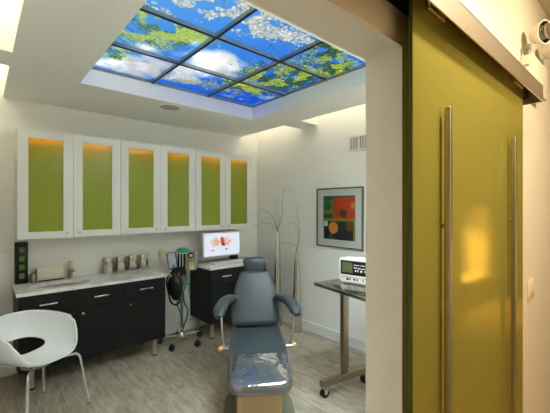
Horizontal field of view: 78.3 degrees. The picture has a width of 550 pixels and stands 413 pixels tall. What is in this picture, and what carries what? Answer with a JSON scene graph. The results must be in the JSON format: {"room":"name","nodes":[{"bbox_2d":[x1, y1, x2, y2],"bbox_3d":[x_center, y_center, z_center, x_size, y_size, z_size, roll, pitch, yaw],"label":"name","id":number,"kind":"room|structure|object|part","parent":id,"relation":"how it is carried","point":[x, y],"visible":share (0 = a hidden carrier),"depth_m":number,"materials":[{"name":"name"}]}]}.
{"room":"medical exam room","nodes":[
{"label":"medical exam room","id":0,"kind":"room"},
{"bbox_2d":[0,74,256,364],"bbox_3d":[-1.573,0.125,4.132,3.557,2.950,0.100,0,0,-41],"label":"wall","id":1,"kind":"structure","parent":0,"point":[87,253],"depth_m":3.72,"materials":[{"name":"beige paint"}]},
{"bbox_2d":[14,127,119,239],"bbox_3d":[-2.061,-0.207,3.403,0.871,1.001,0.354,0,0,-41],"label":"upper cabinet","id":2,"kind":"object","parent":1,"relation":"attached to","point":[66,185],"visible":1,"depth_m":3.24,"materials":[{"name":"white paint"}]},
{"bbox_3d":[-2.131,-0.207,3.151,0.432,0.999,0.019,0,0,-41],"label":"door","id":3,"kind":"part","parent":2,"relation":"part of","materials":[{"name":"white paint"}]},
{"bbox_3d":[-2.134,-0.202,3.152,0.280,0.869,0.005,0,0,-41],"label":"glass pane","id":4,"kind":"part","parent":2,"relation":"part of","materials":[{"name":"green glass"}]},
{"bbox_3d":[-1.803,-0.207,3.438,0.432,0.999,0.019,0,0,-41],"label":"door","id":5,"kind":"part","parent":2,"relation":"part of","materials":[{"name":"white paint"}]},
{"bbox_3d":[-1.806,-0.202,3.439,0.280,0.869,0.005,0,0,-41],"label":"glass pane","id":6,"kind":"part","parent":2,"relation":"part of","materials":[{"name":"green glass"}]},
{"bbox_2d":[0,318,206,377],"bbox_3d":[-1.534,1.542,4.088,3.357,0.115,0.017,0,0,-41],"label":"baseboard","id":7,"kind":"structure","parent":1,"relation":"attached to","point":[191,323],"depth_m":4.28,"materials":[{"name":"white paint"}]},
{"bbox_2d":[120,140,194,234],"bbox_3d":[-1.405,-0.207,3.977,0.871,1.001,0.354,0,0,-41],"label":"upper cabinet","id":8,"kind":"object","parent":1,"relation":"attached to","point":[157,182],"visible":0.94,"depth_m":3.83,"materials":[{"name":"white paint"}]},
{"bbox_3d":[-1.474,-0.207,3.726,0.432,0.999,0.019,0,0,-41],"label":"door","id":9,"kind":"part","parent":8,"relation":"part of","materials":[{"name":"white paint"}]},
{"bbox_3d":[-1.478,-0.202,3.727,0.280,0.869,0.005,0,0,-41],"label":"glass pane","id":10,"kind":"part","parent":8,"relation":"part of","materials":[{"name":"green glass"}]},
{"bbox_3d":[-1.146,-0.207,4.013,0.432,0.999,0.019,0,0,-41],"label":"door","id":11,"kind":"part","parent":8,"relation":"part of","materials":[{"name":"white paint"}]},
{"bbox_3d":[-1.150,-0.202,4.014,0.280,0.869,0.005,0,0,-41],"label":"glass pane","id":12,"kind":"part","parent":8,"relation":"part of","materials":[{"name":"green glass"}]},
{"bbox_2d":[157,247,165,261],"bbox_3d":[-1.402,0.588,4.182,0.090,0.175,0.050,0,0,-41],"label":"wall outlet","id":13,"kind":"object","parent":1,"relation":"attached to","point":[161,253],"visible":1,"depth_m":4.17,"materials":[{"name":"beige plastic"}]},
{"bbox_3d":[-1.419,0.560,4.194,0.080,0.120,0.008,0,0,-41],"label":"plate","id":14,"kind":"part","parent":13,"relation":"part of","materials":[{"name":"beige plastic"}]},
{"bbox_2d":[202,231,239,258],"bbox_3d":[-0.781,0.493,4.589,0.590,0.330,0.252,0,0,-41],"label":"computer monitor","id":15,"kind":"object","parent":1,"relation":"attached to","point":[225,243],"visible":1,"depth_m":4.47,"materials":[{"name":"white paint"}]},
{"bbox_2d":[195,149,251,230],"bbox_3d":[-0.748,-0.207,4.552,0.871,1.001,0.354,0,0,-41],"label":"upper cabinet","id":16,"kind":"object","parent":1,"relation":"attached to","point":[223,181],"visible":0.93,"depth_m":4.39,"materials":[{"name":"green glass"}]},
{"bbox_3d":[-0.818,-0.207,4.301,0.432,0.999,0.019,0,0,-41],"label":"door","id":17,"kind":"part","parent":16,"relation":"part of","materials":[{"name":"white paint"}]},
{"bbox_3d":[-0.821,-0.202,4.302,0.280,0.869,0.005,0,0,-41],"label":"glass pane","id":18,"kind":"part","parent":16,"relation":"part of","materials":[{"name":"green glass"}]},
{"bbox_3d":[-0.490,-0.207,4.588,0.432,0.999,0.019,0,0,-41],"label":"door","id":19,"kind":"part","parent":16,"relation":"part of","materials":[{"name":"white paint"}]},
{"bbox_3d":[-0.493,-0.202,4.589,0.280,0.869,0.005,0,0,-41],"label":"glass pane","id":20,"kind":"part","parent":16,"relation":"part of","materials":[{"name":"green glass"}]},
{"bbox_2d":[0,320,365,412],"bbox_3d":[-0.444,1.650,2.843,3.557,0.100,3.526,0,0,-41],"label":"floor","id":21,"kind":"structure","parent":0,"point":[189,378],"depth_m":3.12,"materials":[{"name":"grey wood"}]},
{"bbox_2d":[0,310,89,412],"bbox_3d":[-1.865,1.228,2.606,0.590,0.745,0.547,0,0,19],"label":"tub chair","id":22,"kind":"object","parent":21,"relation":"on","point":[58,329],"visible":1,"depth_m":2.74,"materials":[{"name":"white plastic"}]},
{"bbox_3d":[-2.032,1.379,2.494,0.279,0.422,0.023,0,0,-26],"label":"leg","id":23,"kind":"part","parent":22,"relation":"part of","materials":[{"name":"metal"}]},
{"bbox_3d":[-1.736,1.379,2.394,0.023,0.422,0.279,0,0,-26],"label":"leg","id":24,"kind":"part","parent":22,"relation":"part of","materials":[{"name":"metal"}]},
{"bbox_3d":[-1.833,1.199,2.595,0.200,0.022,0.200,0,0,19],"label":"mounting plate","id":25,"kind":"part","parent":22,"relation":"part of","materials":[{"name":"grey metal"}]},
{"bbox_3d":[-1.931,1.379,2.796,0.023,0.422,0.279,0,0,-26],"label":"leg","id":26,"kind":"part","parent":22,"relation":"part of","materials":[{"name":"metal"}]},
{"bbox_3d":[-1.634,1.379,2.696,0.279,0.422,0.023,0,0,-26],"label":"leg","id":27,"kind":"part","parent":22,"relation":"part of","materials":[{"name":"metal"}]},
{"bbox_2d":[13,277,164,389],"bbox_3d":[-1.839,1.181,3.447,1.284,0.839,0.546,0,0,-41],"label":"base cabinet","id":28,"kind":"object","parent":21,"relation":"on","point":[108,318],"visible":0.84,"depth_m":3.29,"materials":[{"name":"black wood"}]},
{"bbox_3d":[-2.006,0.848,2.989,0.425,0.168,0.020,0,0,-41],"label":"drawer","id":29,"kind":"part","parent":28,"relation":"part of","materials":[{"name":"black wood"}]},
{"bbox_3d":[-2.006,1.177,2.989,0.425,0.483,0.020,0,0,-41],"label":"door","id":30,"kind":"part","parent":28,"relation":"part of","materials":[{"name":"black wood"}]},
{"bbox_3d":[-1.990,0.852,2.970,0.132,0.014,0.028,0,0,-41],"label":"bar handle","id":31,"kind":"part","parent":28,"relation":"part of","materials":[{"name":"silver metal"}]},
{"bbox_2d":[11,267,166,297],"bbox_3d":[-1.847,0.745,3.459,1.313,0.030,0.550,0,0,-41],"label":"countertop","id":32,"kind":"structure","parent":28,"relation":"on","point":[97,279],"depth_m":3.34,"materials":[{"name":"white stone"}]},
{"bbox_2d":[14,242,27,284],"bbox_3d":[-2.435,0.535,3.243,0.100,0.390,0.092,0,0,-41],"label":"organiser","id":33,"kind":"object","parent":32,"relation":"on","point":[20,248],"visible":1,"depth_m":3.21,"materials":[{"name":"black plastic"}]},
{"bbox_2d":[30,272,35,282],"bbox_3d":[-2.325,0.679,3.251,0.048,0.102,0.064,0,0,-41],"label":"soap dispenser","id":34,"kind":"object","parent":32,"relation":"on","point":[33,275],"visible":1,"depth_m":3.24,"materials":[{"name":"metal"}]},
{"bbox_2d":[36,265,63,281],"bbox_3d":[-2.253,0.665,3.389,0.226,0.127,0.101,0,0,-41],"label":"box","id":35,"kind":"object","parent":32,"relation":"on","point":[49,273],"visible":0.99,"depth_m":3.35,"materials":[{"name":"beige cardboard"}]},
{"bbox_2d":[35,282,83,288],"bbox_3d":[-2.040,0.817,3.218,0.538,0.114,0.284,0,0,-41],"label":"sink basin","id":36,"kind":"object","parent":32,"relation":"in","point":[66,284],"visible":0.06,"depth_m":3.27,"materials":[{"name":"silver metal"}]},
{"bbox_2d":[67,261,74,278],"bbox_3d":[-2.055,0.642,3.410,0.042,0.176,0.159,0,0,-41],"label":"faucet","id":37,"kind":"object","parent":32,"relation":"on","point":[70,270],"visible":1,"depth_m":3.44,"materials":[{"name":"metal"}]},
{"bbox_2d":[103,257,113,274],"bbox_3d":[-1.826,0.639,3.704,0.107,0.181,0.107,0,0,-41],"label":"canister","id":38,"kind":"object","parent":32,"relation":"on","point":[108,262],"visible":1,"depth_m":3.66,"materials":[{"name":"metal"}]},
{"bbox_3d":[-1.826,0.565,3.704,0.107,0.031,0.107,0,0,-41],"label":"lid","id":39,"kind":"part","parent":38,"relation":"part of","materials":[{"name":"metal"}]},
{"bbox_2d":[115,255,125,272],"bbox_3d":[-1.733,0.639,3.792,0.107,0.181,0.107,0,0,-41],"label":"canister","id":40,"kind":"object","parent":32,"relation":"on","point":[120,261],"visible":1,"depth_m":3.75,"materials":[{"name":"metal"}]},
{"bbox_3d":[-1.733,0.565,3.792,0.107,0.031,0.107,0,0,-41],"label":"lid","id":41,"kind":"part","parent":40,"relation":"part of","materials":[{"name":"metal"}]},
{"bbox_2d":[127,254,136,270],"bbox_3d":[-1.639,0.639,3.882,0.107,0.181,0.107,0,0,-41],"label":"canister","id":42,"kind":"object","parent":32,"relation":"on","point":[132,258],"visible":1,"depth_m":3.84,"materials":[{"name":"metal"}]},
{"bbox_3d":[-1.639,0.565,3.882,0.107,0.031,0.107,0,0,-41],"label":"lid","id":43,"kind":"part","parent":42,"relation":"part of","materials":[{"name":"metal"}]},
{"bbox_2d":[139,253,148,269],"bbox_3d":[-1.543,0.639,3.972,0.107,0.181,0.107,0,0,-41],"label":"canister","id":44,"kind":"object","parent":32,"relation":"on","point":[143,257],"visible":1,"depth_m":3.93,"materials":[{"name":"metal"}]},
{"bbox_3d":[-1.543,0.565,3.972,0.107,0.031,0.107,0,0,-41],"label":"lid","id":45,"kind":"part","parent":44,"relation":"part of","materials":[{"name":"metal"}]},
{"bbox_3d":[-1.684,0.848,3.270,0.425,0.168,0.020,0,0,-41],"label":"drawer","id":46,"kind":"part","parent":28,"relation":"part of","materials":[{"name":"black wood"}]},
{"bbox_3d":[-1.684,1.177,3.270,0.425,0.483,0.020,0,0,-41],"label":"door","id":47,"kind":"part","parent":28,"relation":"part of","materials":[{"name":"black wood"}]},
{"bbox_3d":[-1.362,0.848,3.552,0.425,0.168,0.020,0,0,-41],"label":"drawer","id":48,"kind":"part","parent":28,"relation":"part of","materials":[{"name":"black wood"}]},
{"bbox_3d":[-1.362,1.177,3.552,0.425,0.483,0.020,0,0,-41],"label":"door","id":49,"kind":"part","parent":28,"relation":"part of","materials":[{"name":"black wood"}]},
{"bbox_2d":[157,247,202,350],"bbox_3d":[-1.115,1.039,3.984,0.533,1.122,0.536,0,0,0],"label":"stand","id":50,"kind":"object","parent":21,"relation":"on","point":[187,261],"visible":0.98,"depth_m":3.95,"materials":[{"name":"metal"}]},
{"bbox_2d":[190,264,265,338],"bbox_3d":[-0.610,1.181,4.523,0.860,0.839,0.546,0,0,-41],"label":"base cabinet","id":51,"kind":"object","parent":21,"relation":"on","point":[207,287],"visible":0.39,"depth_m":4.20,"materials":[{"name":"black wood"}]},
{"bbox_3d":[-0.617,1.177,4.204,0.427,0.483,0.020,0,0,-41],"label":"door","id":52,"kind":"part","parent":51,"relation":"part of","materials":[{"name":"black wood"}]},
{"bbox_3d":[-0.617,0.848,4.204,0.427,0.168,0.020,0,0,-41],"label":"drawer","id":53,"kind":"part","parent":51,"relation":"part of","materials":[{"name":"black wood"}]},
{"bbox_2d":[197,256,266,270],"bbox_3d":[-0.620,0.745,4.534,0.890,0.030,0.550,0,0,-41],"label":"countertop","id":54,"kind":"structure","parent":51,"relation":"on","point":[201,264],"depth_m":4.29,"materials":[{"name":"white stone"}]},
{"bbox_2d":[209,259,242,265],"bbox_3d":[-0.599,0.719,4.419,0.520,0.021,0.160,0,0,-41],"label":"keyboard","id":55,"kind":"object","parent":54,"relation":"on","point":[235,260],"visible":0.94,"depth_m":4.34,"materials":[{"name":"white plastic"}]},
{"bbox_2d":[229,255,237,258],"bbox_3d":[-0.590,0.703,4.815,0.136,0.055,0.104,0,0,-41],"label":"power adapter","id":56,"kind":"object","parent":54,"relation":"on","point":[231,256],"visible":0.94,"depth_m":4.76,"materials":[{"name":"black plastic"}]},
{"bbox_3d":[-0.294,0.848,4.488,0.427,0.168,0.020,0,0,-41],"label":"drawer","id":57,"kind":"part","parent":51,"relation":"part of","materials":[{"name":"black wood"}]},
{"bbox_2d":[213,257,300,412],"bbox_3d":[-0.147,1.040,2.823,0.722,1.119,0.979,0,0,-7],"label":"chair","id":58,"kind":"object","parent":21,"relation":"on","point":[260,379],"visible":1,"depth_m":2.76,"materials":[{"name":"grey leather"}]},
{"bbox_3d":[-0.420,1.006,2.730,0.018,0.242,0.044,0,0,38],"label":"support rod","id":59,"kind":"part","parent":58,"relation":"part of","materials":[{"name":"silver metal"}]},
{"bbox_3d":[-0.427,0.834,2.882,0.118,0.112,0.448,0,0,12],"label":"armrest","id":60,"kind":"part","parent":58,"relation":"part of","materials":[{"name":"grey leather"}]},
{"bbox_3d":[-0.183,0.843,3.133,0.452,0.469,0.245,0,0,-7],"label":"backrest","id":61,"kind":"part","parent":58,"relation":"part of","materials":[{"name":"grey leather"}]},
{"bbox_3d":[-0.126,1.585,2.643,0.550,0.030,0.580,0,0,-7],"label":"plate","id":62,"kind":"part","parent":58,"relation":"part of","materials":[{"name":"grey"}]},
{"bbox_3d":[-0.139,1.199,2.756,0.476,0.252,0.836,0,0,-7],"label":"seat","id":63,"kind":"part","parent":58,"relation":"part of","materials":[{"name":"grey plastic"}]},
{"bbox_3d":[0.112,0.834,2.944,0.118,0.112,0.448,0,0,-25],"label":"armrest","id":64,"kind":"part","parent":58,"relation":"part of","materials":[{"name":"leather"}]},
{"bbox_3d":[0.140,1.006,2.795,0.044,0.242,0.018,0,0,38],"label":"support rod","id":65,"kind":"part","parent":58,"relation":"part of","materials":[{"name":"silver metal"}]},
{"bbox_2d":[274,231,282,325],"bbox_3d":[0.035,0.965,4.576,0.136,1.270,0.136,0,0,-41],"label":"floor vase","id":66,"kind":"object","parent":21,"relation":"on","point":[277,265],"visible":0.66,"depth_m":4.54,"materials":[{"name":"beige ceramic"}]},
{"bbox_2d":[293,252,301,332],"bbox_3d":[0.282,1.090,4.354,0.136,1.020,0.136,0,0,-41],"label":"floor vase","id":67,"kind":"object","parent":21,"relation":"on","point":[296,282],"visible":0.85,"depth_m":4.31,"materials":[{"name":"beige ceramic"}]},
{"bbox_2d":[314,279,365,397],"bbox_3d":[0.795,1.128,2.676,0.546,0.943,0.950,0,0,-31],"label":"table","id":68,"kind":"object","parent":21,"relation":"on","point":[346,290],"visible":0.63,"depth_m":2.93,"materials":[{"name":"silver metal"}]},
{"bbox_2d":[340,256,365,284],"bbox_3d":[0.768,0.548,2.870,0.420,0.217,0.154,0,0,40],"label":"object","id":69,"kind":"object","parent":68,"relation":"on","point":[352,269],"visible":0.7,"depth_m":2.87,"materials":[{"name":"white paint"}]},
{"bbox_3d":[0.716,0.518,2.818,0.374,0.120,0.004,0,0,40],"label":"control panel","id":70,"kind":"part","parent":69,"relation":"part of","materials":[{"name":"black plastic"}]},
{"bbox_2d":[0,0,365,136],"bbox_3d":[-0.411,-1.192,2.806,3.357,0.315,3.426,0,0,-41],"label":"ceiling","id":71,"kind":"structure","parent":0,"point":[47,47],"depth_m":2.60,"materials":[{"name":"white paint"}]},
{"bbox_2d":[0,64,3,73],"bbox_3d":[-2.376,-1.256,2.735,0.306,0.011,0.943,0,0,-41],"label":"recessed light","id":72,"kind":"object","parent":71,"relation":"in","point":[1,65],"visible":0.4,"depth_m":3.05,"materials":[{"name":"white paint"}]},
{"bbox_2d":[159,104,180,110],"bbox_3d":[-1.085,-1.030,3.496,0.216,0.009,0.216,0,0,-41],"label":"ceiling speaker","id":73,"kind":"object","parent":71,"relation":"attached to","point":[172,107],"visible":1,"depth_m":3.49,"materials":[{"name":"white paint"}]},
{"bbox_2d":[160,105,179,109],"bbox_3d":[-1.085,-1.029,3.496,0.195,0.005,0.195,0,0,44],"label":"grille","id":74,"kind":"object","parent":73,"relation":"attached to","point":[166,107],"depth_m":3.49,"materials":[{"name":"grey metal"}]},
{"bbox_2d":[80,0,365,119],"bbox_3d":[-0.355,-1.106,2.740,1.815,0.142,1.810,0,0,-41],"label":"skylight recess","id":75,"kind":"structure","parent":71,"relation":"attached to","point":[96,78],"depth_m":3.27,"materials":[{"name":"white paint"}]},
{"bbox_2d":[92,0,365,107],"bbox_3d":[-0.355,-1.206,2.740,1.815,0.069,1.810,0,0,-41],"label":"skylight panel","id":76,"kind":"object","parent":71,"relation":"attached to","point":[232,51],"visible":0.86,"depth_m":2.66,"materials":[{"name":"blue glass"}]},
{"bbox_3d":[-1.204,-1.202,2.803,0.597,0.001,0.573,0,0,-41],"label":"print panel","id":77,"kind":"part","parent":76,"relation":"part of","materials":[{"name":"plastic"}]},
{"bbox_3d":[-0.824,-1.202,2.369,0.597,0.001,0.580,0,0,-41],"label":"print panel","id":78,"kind":"part","parent":76,"relation":"part of","materials":[{"name":"blue plastic"}]},
{"bbox_3d":[-0.754,-1.202,3.196,0.597,0.001,0.573,0,0,-41],"label":"print panel","id":79,"kind":"part","parent":76,"relation":"part of","materials":[{"name":"blue plastic"}]},
{"bbox_3d":[-0.424,-1.202,1.913,0.597,0.001,0.633,0,0,-41],"label":"print panel","id":80,"kind":"part","parent":76,"relation":"part of","materials":[{"name":"blue plastic"}]},
{"bbox_3d":[-0.375,-1.202,2.762,0.597,0.001,0.580,0,0,-41],"label":"print panel","id":81,"kind":"part","parent":76,"relation":"part of","materials":[{"name":"blue plastic"}]},
{"bbox_3d":[-0.355,-1.194,2.740,1.815,0.032,1.810,0,0,-41],"label":"edge frame","id":82,"kind":"part","parent":76,"relation":"part of","materials":[{"name":"white paint"}]},
{"bbox_3d":[-0.305,-1.202,3.589,0.597,0.001,0.573,0,0,-41],"label":"print panel","id":83,"kind":"part","parent":76,"relation":"part of","materials":[{"name":"blue plastic"}]},
{"bbox_3d":[0.025,-1.202,2.306,0.597,0.001,0.633,0,0,-41],"label":"print panel","id":84,"kind":"part","parent":76,"relation":"part of","materials":[{"name":"blue plastic"}]},
{"bbox_3d":[0.075,-1.202,3.155,0.597,0.001,0.580,0,0,-41],"label":"print panel","id":85,"kind":"part","parent":76,"relation":"part of","materials":[{"name":"green plastic"}]},
{"bbox_3d":[0.474,-1.202,2.699,0.597,0.001,0.633,0,0,-41],"label":"print panel","id":86,"kind":"part","parent":76,"relation":"part of","materials":[{"name":"green plastic"}]},
{"bbox_2d":[257,104,365,340],"bbox_3d":[0.889,0.125,3.944,0.100,2.950,3.426,0,0,-41],"label":"wall","id":87,"kind":"structure","parent":0,"point":[305,160],"depth_m":4.37,"materials":[{"name":"beige paint"}]},
{"bbox_2d":[282,312,365,351],"bbox_3d":[0.851,1.542,3.899,0.017,0.115,3.409,0,0,-41],"label":"baseboard","id":88,"kind":"structure","parent":87,"relation":"attached to","point":[356,343],"depth_m":4.14,"materials":[{"name":"white paint"}]},
{"bbox_2d":[316,186,363,250],"bbox_3d":[0.755,0.128,4.003,0.024,0.716,0.686,0,0,-41],"label":"framed picture","id":89,"kind":"object","parent":87,"relation":"attached to","point":[339,211],"visible":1,"depth_m":3.98,"materials":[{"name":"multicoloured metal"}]},
{"bbox_2d":[323,195,354,240],"bbox_3d":[0.754,0.128,4.002,0.003,0.524,0.470,0,0,-41],"label":"artwork","id":90,"kind":"object","parent":89,"relation":"attached to","point":[338,210],"depth_m":4.00},
{"bbox_2d":[348,134,365,151],"bbox_3d":[1.033,-0.720,3.695,0.012,0.180,0.560,0,0,-41],"label":"air vent","id":91,"kind":"object","parent":87,"relation":"in","point":[357,142],"visible":0.48,"depth_m":3.81,"materials":[{"name":"white metal"}]},
{"bbox_2d":[246,0,549,412],"bbox_3d":[1.785,0.120,2.364,10.600,2.960,0.133,0,0,-41],"label":"wall","id":92,"kind":"structure","parent":0,"point":[376,32],"depth_m":1.12,"materials":[{"name":"paint"}]},
{"bbox_2d":[387,0,542,104],"bbox_3d":[0.504,-0.620,1.079,2.480,0.084,0.109,0,0,-41],"label":"door track","id":93,"kind":"object","parent":92,"relation":"attached to","point":[456,13],"visible":0.63,"depth_m":1.26,"materials":[{"name":"metal"}]},
{"bbox_2d":[527,278,533,300],"bbox_3d":[1.586,0.509,2.094,0.135,0.122,0.010,0,0,-41],"label":"light switch","id":94,"kind":"object","parent":92,"relation":"attached to","point":[530,283],"visible":1,"depth_m":2.06,"materials":[{"name":"beige plastic"}]},
{"bbox_2d":[520,19,549,100],"bbox_3d":[1.616,-0.863,2.041,0.442,0.387,0.129,0,0,-41],"label":"emergency light","id":95,"kind":"object","parent":92,"relation":"attached to","point":[539,34],"visible":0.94,"depth_m":1.93,"materials":[{"name":"beige plastic"}]},
{"bbox_2d":[538,0,549,19],"bbox_3d":[2.340,-1.410,1.729,10.600,0.100,1.819,0,0,-41],"label":"ceiling","id":96,"kind":"structure","parent":0,"point":[545,4],"depth_m":2.29,"materials":[{"name":"paint"}]},
{"bbox_3d":[2.351,0.120,1.717,10.800,2.960,1.586,0,0,-41],"label":"wall","id":97,"kind":"structure","parent":0,"visible":0},
{"bbox_2d":[409,0,523,412],"bbox_3d":[0.844,0.476,1.351,1.177,2.224,0.044,0,0,-41],"label":"door","id":98,"kind":"structure","parent":97,"relation":"in","point":[466,111],"depth_m":1.21,"materials":[{"name":"green glass"}]},
{"bbox_3d":[0.554,0.515,1.080,0.020,1.670,0.020,0,0,-41],"label":"pull handle","id":99,"kind":"part","parent":98,"relation":"part of","materials":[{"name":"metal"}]},
{"bbox_3d":[1.104,0.515,1.562,0.020,1.670,0.020,0,0,-41],"label":"pull handle","id":100,"kind":"part","parent":98,"relation":"part of","materials":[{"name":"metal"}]}
]}

